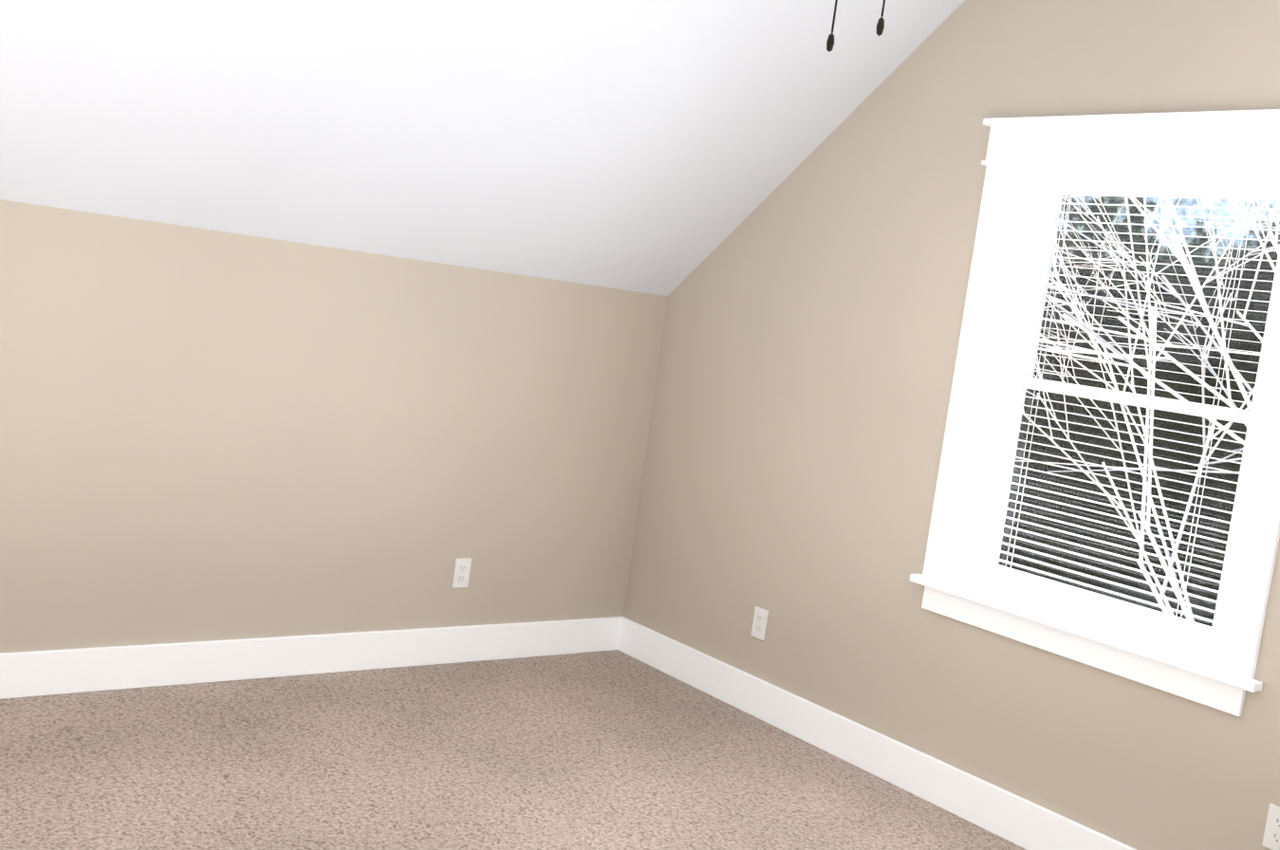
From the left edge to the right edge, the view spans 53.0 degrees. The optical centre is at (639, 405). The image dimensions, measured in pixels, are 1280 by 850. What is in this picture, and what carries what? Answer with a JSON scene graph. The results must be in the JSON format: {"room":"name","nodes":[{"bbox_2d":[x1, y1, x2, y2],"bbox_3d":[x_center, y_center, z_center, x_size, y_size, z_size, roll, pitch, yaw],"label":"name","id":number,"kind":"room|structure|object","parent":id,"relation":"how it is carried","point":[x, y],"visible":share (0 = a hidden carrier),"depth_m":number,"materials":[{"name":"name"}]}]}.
{"room":"empty attic bedroom","nodes":[
{"label":"empty attic bedroom","id":0,"kind":"room"},
{"bbox_2d":[0,199,667,652],"bbox_3d":[-1.609,0.161,4.155,4.370,1.500,0.160,4,6,-39],"label":"wall","id":1,"kind":"structure","parent":0,"point":[207,435],"depth_m":4.39,"materials":[{"name":"paint"}]},
{"bbox_2d":[0,616,622,699],"bbox_3d":[-1.647,0.844,4.139,3.990,0.142,0.020,4,6,-39],"label":"baseboard","id":2,"kind":"structure","parent":1,"relation":"attached to","point":[82,670],"depth_m":4.46,"materials":[{"name":"white wood"}]},
{"bbox_2d":[451,557,471,588],"bbox_3d":[-0.677,0.637,4.878,0.070,0.114,0.008,4,6,-39],"label":"electrical outlet","id":3,"kind":"object","parent":1,"relation":"attached to","point":[461,573],"visible":1,"depth_m":4.87,"materials":[{"name":"white plastic"}]},
{"bbox_2d":[0,0,964,296],"bbox_3d":[-0.958,-1.164,3.472,4.370,1.402,1.630,4,6,-39],"label":"ceiling","id":4,"kind":"structure","parent":0,"point":[658,146],"depth_m":3.99,"materials":[{"name":"paint"}]},
{"bbox_2d":[0,649,1025,849],"bbox_3d":[-0.389,1.268,2.546,4.370,0.100,4.480,4,6,-39],"label":"floor","id":5,"kind":"structure","parent":0,"point":[616,750],"depth_m":3.85,"materials":[{"name":"carpet"}]},
{"bbox_2d":[623,0,1279,849],"bbox_3d":[1.438,-0.003,3.756,0.160,2.720,4.480,4,6,-39],"label":"wall","id":6,"kind":"structure","parent":0,"point":[809,340],"depth_m":4.32,"materials":[{"name":"paint"}]},
{"bbox_2d":[750,606,768,640],"bbox_3d":[0.445,0.811,4.775,0.008,0.114,0.070,4,6,-39],"label":"electrical outlet","id":7,"kind":"object","parent":6,"relation":"attached to","point":[759,622],"visible":1,"depth_m":4.77,"materials":[{"name":"white plastic"}]},
{"bbox_2d":[618,616,1136,849],"bbox_3d":[1.193,1.264,3.803,0.016,0.142,4.160,4,6,-39],"label":"baseboard","id":8,"kind":"structure","parent":6,"relation":"attached to","point":[1021,822],"depth_m":4.31,"materials":[{"name":"white wood"}]},
{"bbox_2d":[909,109,1279,716],"bbox_3d":[1.407,-0.041,3.758,0.210,1.585,1.140,4,6,-39],"label":"window","id":9,"kind":"structure","parent":6,"relation":"in","point":[1219,676],"depth_m":3.83,"materials":[{"name":"white wood"}]},
{"bbox_2d":[970,175,1279,653],"bbox_3d":[1.406,-0.018,3.761,0.054,1.297,0.812,4,6,-39],"label":"window blind","id":10,"kind":"object","parent":9,"relation":"attached to","point":[1228,185],"visible":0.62,"depth_m":3.74,"materials":[{"name":"white plastic"}]},
{"bbox_2d":[1261,803,1279,849],"bbox_3d":[1.634,1.085,3.280,0.008,0.114,0.070,4,6,-39],"label":"electrical outlet","id":11,"kind":"object","parent":6,"relation":"attached to","point":[1271,838],"visible":1,"depth_m":3.29,"materials":[{"name":"white plastic"}]},
{"bbox_3d":[0.504,-1.437,1.689,4.370,0.182,2.850,4,6,-39],"label":"ceiling","id":12,"kind":"structure","parent":0,"visible":0},
{"bbox_2d":[826,0,885,52],"bbox_3d":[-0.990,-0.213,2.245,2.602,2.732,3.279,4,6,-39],"label":"ceiling fan","id":13,"kind":"object","parent":12,"relation":"hanging from","point":[830,38],"visible":1,"depth_m":1.78,"materials":[{"name":"brown metal"}]},
{"label":"outside","id":14,"kind":"structure","parent":0,"visible":0},
{"bbox_2d":[998,195,1279,627],"bbox_3d":[15.181,-0.430,12.121,0.050,22.000,40.000,4,6,-39],"label":"sky","id":15,"kind":"structure","parent":14,"point":[1181,359],"depth_m":20.83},
{"bbox_2d":[1016,195,1279,621],"bbox_3d":[7.209,0.552,8.041,12.127,11.531,15.276,4,6,-39],"label":"bare tree","id":16,"kind":"object","parent":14,"point":[1149,450],"depth_m":9.34,"materials":[{"name":"grey plant"}]}
]}

